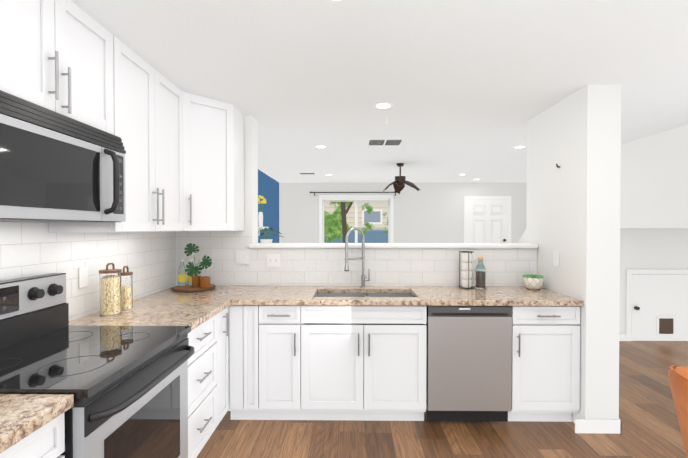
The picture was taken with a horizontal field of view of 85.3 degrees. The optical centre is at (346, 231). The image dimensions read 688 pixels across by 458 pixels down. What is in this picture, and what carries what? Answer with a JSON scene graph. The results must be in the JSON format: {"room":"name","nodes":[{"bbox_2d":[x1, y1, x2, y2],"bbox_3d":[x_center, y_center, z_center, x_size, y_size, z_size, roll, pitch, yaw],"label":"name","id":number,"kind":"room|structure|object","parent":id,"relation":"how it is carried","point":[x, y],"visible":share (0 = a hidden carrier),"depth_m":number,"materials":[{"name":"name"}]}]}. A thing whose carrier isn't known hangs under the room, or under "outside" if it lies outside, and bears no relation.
{"room":"kitchen","nodes":[
{"label":"kitchen","id":0,"kind":"room"},
{"bbox_2d":[176,248,275,285],"bbox_3d":[0.083,0.765,3.393,3.180,1.244,0.200,0,1,1],"label":"wall","id":1,"kind":"structure","parent":0,"point":[230,285],"depth_m":3.30,"materials":[{"name":"white paint"}]},
{"bbox_2d":[176,231,536,285],"bbox_3d":[0.085,0.230,3.284,3.170,0.484,0.005,0,1,1],"label":"tile backsplash","id":2,"kind":"structure","parent":1,"relation":"attached to","point":[390,267],"depth_m":3.28,"materials":[{"name":"white tile"}]},
{"bbox_2d":[236,251,249,263],"bbox_3d":[-0.908,0.223,3.282,0.116,0.116,0.017,0,1,1],"label":"light switch","id":3,"kind":"object","parent":2,"relation":"attached to","point":[242,257],"visible":1,"depth_m":3.28,"materials":[{"name":"white plastic"}]},
{"bbox_2d":[267,254,279,266],"bbox_3d":[-0.640,0.250,3.284,0.116,0.116,0.008,0,1,1],"label":"electrical outlet","id":4,"kind":"object","parent":2,"relation":"attached to","point":[273,260],"visible":1,"depth_m":3.28,"materials":[{"name":"white plastic"}]},
{"bbox_2d":[248,243,537,248],"bbox_3d":[0.407,0.124,3.383,2.528,0.039,0.270,0,1,1],"label":"cap","id":5,"kind":"object","parent":1,"relation":"on","point":[401,245],"visible":0.96,"depth_m":3.25,"materials":[{"name":"white paint"}]},
{"bbox_2d":[258,226,283,242],"bbox_3d":[-1.156,0.635,5.521,0.500,1.459,0.639,0,1,1],"label":"potted plant","id":6,"kind":"object","parent":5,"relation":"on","point":[266,240],"visible":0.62,"depth_m":5.41,"materials":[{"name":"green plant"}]},
{"bbox_2d":[244,116,257,243],"bbox_3d":[-1.167,-0.440,3.394,0.680,1.166,0.200,0,1,1],"label":"wall pier","id":7,"kind":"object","parent":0,"point":[250,173],"visible":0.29,"depth_m":3.29,"materials":[{"name":"white paint"}]},
{"bbox_2d":[258,169,278,242],"bbox_3d":[-1.555,0.157,5.815,0.150,2.410,4.620,0,1,1],"label":"wall","id":8,"kind":"structure","parent":0,"point":[268,188],"depth_m":7.14,"materials":[{"name":"blue paint"}]},
{"bbox_3d":[-1.396,-0.013,6.102,0.159,0.145,0.500,0,1,1],"label":"wall shelf","id":9,"kind":"object","parent":8,"relation":"attached to","visible":0},
{"bbox_2d":[258,195,266,226],"bbox_3d":[-1.375,-0.341,6.098,0.148,0.508,0.209,0,1,1],"label":"vase","id":10,"kind":"object","parent":9,"relation":"on","point":[260,219],"visible":0.94,"depth_m":6.07,"materials":[{"name":"white ceramic"}]},
{"bbox_2d":[71,0,687,182],"bbox_3d":[1.466,-1.046,3.169,6.250,0.050,10.120,0,1,1],"label":"ceiling","id":11,"kind":"structure","parent":0,"point":[470,88],"depth_m":2.32,"materials":[{"name":"white paint"}]},
{"bbox_2d":[326,0,348,2],"bbox_3d":[-0.037,-0.999,1.551,0.150,0.006,0.150,0,1,1],"label":"recessed light","id":12,"kind":"object","parent":11,"relation":"in","point":[337,1],"visible":1,"depth_m":1.61,"materials":[{"name":"white paint"}]},
{"bbox_2d":[374,103,392,108],"bbox_3d":[0.299,-1.014,3.002,0.150,0.006,0.150,0,1,1],"label":"recessed light","id":13,"kind":"object","parent":11,"relation":"in","point":[383,106],"visible":0.98,"depth_m":3.00,"materials":[{"name":"white paint"}]},
{"bbox_2d":[366,139,404,144],"bbox_3d":[0.443,-1.025,4.271,0.410,0.010,0.300,0,1,1],"label":"ceiling vent","id":14,"kind":"object","parent":11,"relation":"in","point":[384,141],"visible":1,"depth_m":4.22,"materials":[{"name":"grey metal"}]},
{"bbox_2d":[383,163,419,193],"bbox_3d":[0.840,-0.824,5.769,0.568,0.443,0.511,0,1,1],"label":"ceiling fan","id":15,"kind":"object","parent":11,"relation":"hanging from","point":[399,183],"visible":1,"depth_m":5.67,"materials":[{"name":"brown"}]},
{"bbox_2d":[513,146,525,148],"bbox_3d":[2.106,-1.030,4.532,0.150,0.006,0.150,0,1,1],"label":"recessed light","id":16,"kind":"object","parent":11,"relation":"in","point":[517,147],"visible":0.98,"depth_m":4.55,"materials":[{"name":"white paint"}]},
{"bbox_2d":[279,182,526,242],"bbox_3d":[1.521,0.133,8.166,6.250,2.410,0.150,0,1,1],"label":"wall","id":17,"kind":"structure","parent":0,"point":[430,212],"depth_m":8.09,"materials":[{"name":"white paint"}]},
{"bbox_2d":[310,191,395,195],"bbox_3d":[0.190,-0.826,8.040,1.950,0.090,0.107,0,1,1],"label":"curtain rod","id":18,"kind":"object","parent":17,"relation":"attached to","point":[351,192],"visible":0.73,"depth_m":8.00,"materials":[{"name":"black metal"}]},
{"bbox_2d":[319,195,393,242],"bbox_3d":[0.221,-0.172,8.122,1.630,1.260,0.140,0,1,1],"label":"living room window","id":19,"kind":"structure","parent":17,"relation":"in","point":[371,217],"depth_m":8.16,"materials":[{"name":"white paint"}]},
{"bbox_2d":[464,196,510,242],"bbox_3d":[3.055,0.282,8.040,1.010,2.115,0.068,0,1,1],"label":"door","id":20,"kind":"structure","parent":17,"relation":"attached to","point":[487,219],"depth_m":8.05,"materials":[{"name":"white paint"}]},
{"bbox_2d":[196,341,687,457],"bbox_3d":[1.466,1.414,3.194,6.250,0.050,10.120,0,1,1],"label":"floor","id":21,"kind":"structure","parent":0,"point":[649,419],"depth_m":2.56,"materials":[{"name":"brown wood"}]},
{"bbox_2d":[0,413,64,457],"bbox_3d":[-1.177,0.978,0.653,0.705,0.876,0.989,0,1,1],"label":"base cabinet","id":22,"kind":"object","parent":21,"relation":"on","point":[47,440],"visible":0.56,"depth_m":1.07,"materials":[{"name":"white wood"}]},
{"bbox_2d":[0,394,73,452],"bbox_3d":[-1.184,0.520,0.645,0.692,0.038,1.002,0,1,1],"label":"countertop","id":23,"kind":"structure","parent":22,"relation":"on","point":[22,416],"depth_m":1.04,"materials":[{"name":"stone"}]},
{"bbox_2d":[0,273,194,457],"bbox_3d":[-1.110,0.809,1.527,0.766,1.194,0.746,0,1,1],"label":"range","id":24,"kind":"object","parent":21,"relation":"on","point":[126,387],"visible":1,"depth_m":1.52,"materials":[{"name":"black metal"}]},
{"bbox_2d":[187,310,222,457],"bbox_3d":[-1.179,0.962,2.195,0.667,0.876,0.573,0,1,1],"label":"base cabinet","id":25,"kind":"object","parent":21,"relation":"on","point":[208,384],"depth_m":2.24,"materials":[{"name":"white wood"}]},
{"bbox_2d":[69,298,236,329],"bbox_3d":[-1.152,0.503,2.262,0.720,0.038,0.720,0,1,1],"label":"countertop","id":26,"kind":"structure","parent":25,"relation":"on","point":[170,307],"depth_m":2.22,"materials":[{"name":"stone"}]},
{"bbox_2d":[99,263,121,315],"bbox_3d":[-1.385,0.332,2.195,0.114,0.303,0.114,0,1,1],"label":"canister","id":27,"kind":"object","parent":26,"relation":"on","point":[110,291],"visible":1,"depth_m":2.15,"materials":[{"name":"clear glass"}]},
{"bbox_2d":[121,266,132,310],"bbox_3d":[-1.369,0.346,2.320,0.078,0.272,0.078,0,1,1],"label":"canister","id":28,"kind":"object","parent":26,"relation":"on","point":[126,292],"visible":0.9,"depth_m":2.29,"materials":[{"name":"clear glass"}]},
{"bbox_2d":[223,307,228,416],"bbox_3d":[-1.175,0.958,2.557,0.667,0.876,0.235,0,1,1],"label":"base cabinet","id":29,"kind":"object","parent":21,"relation":"on","point":[226,311],"depth_m":2.63,"materials":[{"name":"white wood"}]},
{"bbox_2d":[228,305,267,419],"bbox_3d":[-0.710,0.954,2.985,0.291,0.876,0.622,0,1,1],"label":"base cabinet","id":30,"kind":"object","parent":21,"relation":"on","point":[248,324],"depth_m":2.67,"materials":[{"name":"white wood"}]},
{"bbox_2d":[268,305,319,419],"bbox_3d":[-0.459,0.954,2.982,0.396,0.876,0.622,0,1,1],"label":"base cabinet","id":31,"kind":"object","parent":21,"relation":"on","point":[289,362],"depth_m":2.68,"materials":[{"name":"white wood"}]},
{"bbox_2d":[508,306,579,421],"bbox_3d":[1.423,0.954,2.961,0.483,0.876,0.622,0,1,1],"label":"base cabinet","id":32,"kind":"object","parent":21,"relation":"on","point":[545,387],"depth_m":2.66,"materials":[{"name":"white wood"}]},
{"bbox_2d":[141,286,582,305],"bbox_3d":[0.080,0.496,2.954,3.168,0.038,0.655,0,1,1],"label":"countertop","id":33,"kind":"structure","parent":32,"relation":"on","point":[245,295],"depth_m":2.77,"materials":[{"name":"stone"}]},
{"bbox_2d":[171,284,215,291],"bbox_3d":[-1.265,0.463,3.105,0.344,0.022,0.344,0,1,1],"label":"wood tray","id":34,"kind":"object","parent":33,"relation":"on","point":[188,288],"visible":0.62,"depth_m":2.99,"materials":[{"name":"brown wood"}]},
{"bbox_2d":[178,260,185,285],"bbox_3d":[-1.380,0.341,3.140,0.061,0.218,0.061,0,1,1],"label":"bottle","id":35,"kind":"object","parent":34,"relation":"on","point":[182,276],"visible":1,"depth_m":3.12,"materials":[{"name":"clear glass"}]},
{"bbox_2d":[187,259,193,284],"bbox_3d":[-1.320,0.341,3.179,0.061,0.218,0.061,0,1,1],"label":"bottle","id":36,"kind":"object","parent":34,"relation":"on","point":[189,280],"visible":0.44,"depth_m":3.15,"materials":[{"name":"clear glass"}]},
{"bbox_2d":[184,243,211,286],"bbox_3d":[-1.217,0.272,3.087,0.225,0.359,0.079,0,1,1],"label":"monstera plant","id":37,"kind":"object","parent":34,"relation":"on","point":[192,269],"visible":0.81,"depth_m":3.06,"materials":[{"name":"green plant"}]},
{"bbox_2d":[200,276,210,287],"bbox_3d":[-1.149,0.409,3.041,0.085,0.085,0.085,0,1,1],"label":"votive","id":38,"kind":"object","parent":34,"relation":"on","point":[205,282],"visible":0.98,"depth_m":3.01,"materials":[{"name":"orange glass"}]},
{"bbox_2d":[344,227,369,287],"bbox_3d":[0.092,0.217,3.152,0.219,0.514,0.156,0,1,1],"label":"faucet","id":39,"kind":"object","parent":33,"relation":"on","point":[363,278],"visible":1,"depth_m":3.18,"materials":[{"name":"silver metal"}]},
{"bbox_2d":[312,293,419,328],"bbox_3d":[0.148,0.616,2.941,0.792,0.200,0.382,0,1,1],"label":"sink","id":40,"kind":"object","parent":33,"relation":"in","point":[364,295],"visible":0.1,"depth_m":3.12,"materials":[{"name":"silver metal"}]},
{"bbox_2d":[459,251,473,288],"bbox_3d":[1.020,0.319,3.163,0.130,0.306,0.130,0,1,1],"label":"mug rack","id":41,"kind":"object","parent":33,"relation":"on","point":[468,252],"visible":0.81,"depth_m":3.12,"materials":[{"name":"black metal"}]},
{"bbox_2d":[461,254,475,287],"bbox_3d":[1.034,0.327,3.163,0.120,0.278,0.092,0,1,1],"label":"mugs","id":42,"kind":"object","parent":41,"relation":"on","point":[464,270],"visible":0.98,"depth_m":3.13,"materials":[{"name":"white ceramic"}]},
{"bbox_2d":[475,256,485,288],"bbox_3d":[1.135,0.339,3.152,0.085,0.270,0.085,0,1,1],"label":"glass bottle","id":43,"kind":"object","parent":33,"relation":"on","point":[480,276],"visible":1,"depth_m":3.12,"materials":[{"name":"clear glass"}]},
{"bbox_2d":[522,274,543,289],"bbox_3d":[1.557,0.412,3.103,0.161,0.124,0.163,0,1,1],"label":"succulent pot","id":44,"kind":"object","parent":33,"relation":"on","point":[532,282],"visible":1,"depth_m":3.05,"materials":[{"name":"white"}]},
{"bbox_2d":[426,306,511,420],"bbox_3d":[0.880,0.946,2.949,0.589,0.852,0.614,0,1,1],"label":"dishwasher","id":45,"kind":"object","parent":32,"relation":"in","point":[469,365],"visible":0.81,"depth_m":2.65,"materials":[{"name":"grey metal"}]},
{"bbox_2d":[668,365,687,457],"bbox_3d":[1.434,0.940,1.250,0.553,0.888,0.449,0,1,21],"label":"leather chair","id":46,"kind":"object","parent":21,"relation":"on","point":[678,378],"visible":1,"depth_m":1.35,"materials":[{"name":"orange leather"}]},
{"bbox_2d":[518,230,525,242],"bbox_3d":[3.676,0.153,6.388,0.100,2.406,3.178,0,1,1],"label":"wall","id":47,"kind":"structure","parent":0,"point":[522,239],"depth_m":7.66,"materials":[{"name":"white paint"}]},
{"bbox_2d":[526,85,620,422],"bbox_3d":[1.784,0.186,3.026,0.230,2.410,0.885,0,1,1],"label":"wall","id":48,"kind":"structure","parent":0,"point":[573,210],"depth_m":2.60,"materials":[{"name":"white paint"}]},
{"bbox_2d":[553,251,558,266],"bbox_3d":[1.658,0.212,2.955,0.017,0.116,0.072,0,1,1],"label":"light switch","id":49,"kind":"object","parent":48,"relation":"attached to","point":[555,258],"visible":1,"depth_m":2.95,"materials":[{"name":"white plastic"}]},
{"bbox_2d":[575,419,619,433],"bbox_3d":[1.738,1.348,2.589,0.300,0.095,0.011,0,1,1],"label":"baseboard","id":50,"kind":"structure","parent":48,"relation":"attached to","point":[605,426],"depth_m":2.58,"materials":[{"name":"white paint"}]},
{"bbox_2d":[619,228,687,340],"bbox_3d":[3.857,0.664,4.750,1.198,1.418,0.100,0,1,1],"label":"wall","id":51,"kind":"structure","parent":0,"point":[653,248],"depth_m":4.70,"materials":[{"name":"white paint"}]},
{"bbox_2d":[619,333,625,340],"bbox_3d":[3.392,1.326,4.704,0.270,0.095,0.011,0,1,1],"label":"baseboard","id":52,"kind":"structure","parent":51,"relation":"attached to","point":[622,336],"depth_m":4.70,"materials":[{"name":"white paint"}]},
{"bbox_2d":[626,269,687,340],"bbox_3d":[3.982,0.921,4.675,0.910,0.905,0.048,0,1,1],"label":"door","id":53,"kind":"structure","parent":51,"relation":"attached to","point":[656,304],"depth_m":4.69,"materials":[{"name":"white paint"}]},
{"bbox_2d":[620,124,687,227],"bbox_3d":[3.846,-0.530,3.713,1.198,0.988,2.150,0,1,1],"label":"wall","id":54,"kind":"structure","parent":0,"point":[654,183],"depth_m":3.91,"materials":[{"name":"white paint"}]},
{"bbox_3d":[-1.610,0.208,0.906,0.150,2.410,5.200,0,1,1],"label":"wall","id":55,"kind":"structure","parent":0,"visible":0},
{"bbox_2d":[0,0,107,131],"bbox_3d":[-1.350,-0.740,1.482,0.342,0.517,0.811,0,1,1],"label":"upper cabinet","id":56,"kind":"object","parent":55,"relation":"attached to","point":[54,54],"depth_m":1.51,"materials":[{"name":"white wood"}]},
{"bbox_2d":[0,90,125,221],"bbox_3d":[-1.288,-0.259,1.518,0.463,0.428,0.744,0,1,1],"label":"over-the-range microwave","id":57,"kind":"object","parent":56,"relation":"attached to","point":[56,166],"visible":1,"depth_m":1.45,"materials":[{"name":"grey"}]},
{"bbox_2d":[0,221,175,320],"bbox_3d":[-1.522,0.217,1.701,0.005,0.544,3.192,0,1,1],"label":"tile backsplash","id":58,"kind":"structure","parent":55,"relation":"attached to","point":[28,249],"depth_m":2.17,"materials":[{"name":"white tile"}]},
{"bbox_2d":[78,267,87,287],"bbox_3d":[-1.510,0.260,2.145,0.006,0.116,0.072,0,1,1],"label":"electrical outlet","id":59,"kind":"object","parent":58,"relation":"attached to","point":[83,276],"visible":1,"depth_m":2.14,"materials":[{"name":"white plastic"}]},
{"bbox_2d":[49,31,187,232],"bbox_3d":[-1.323,-0.504,2.274,0.377,1.006,0.889,0,1,1],"label":"upper cabinet","id":60,"kind":"object","parent":55,"relation":"attached to","point":[184,162],"depth_m":2.20,"materials":[{"name":"white wood"}]},
{"bbox_2d":[184,92,243,230],"bbox_3d":[-1.196,-0.511,2.952,0.616,1.006,0.668,0,1,1],"label":"upper cabinet","id":61,"kind":"object","parent":55,"relation":"attached to","point":[213,129],"depth_m":2.84,"materials":[{"name":"white wood"}]}
]}

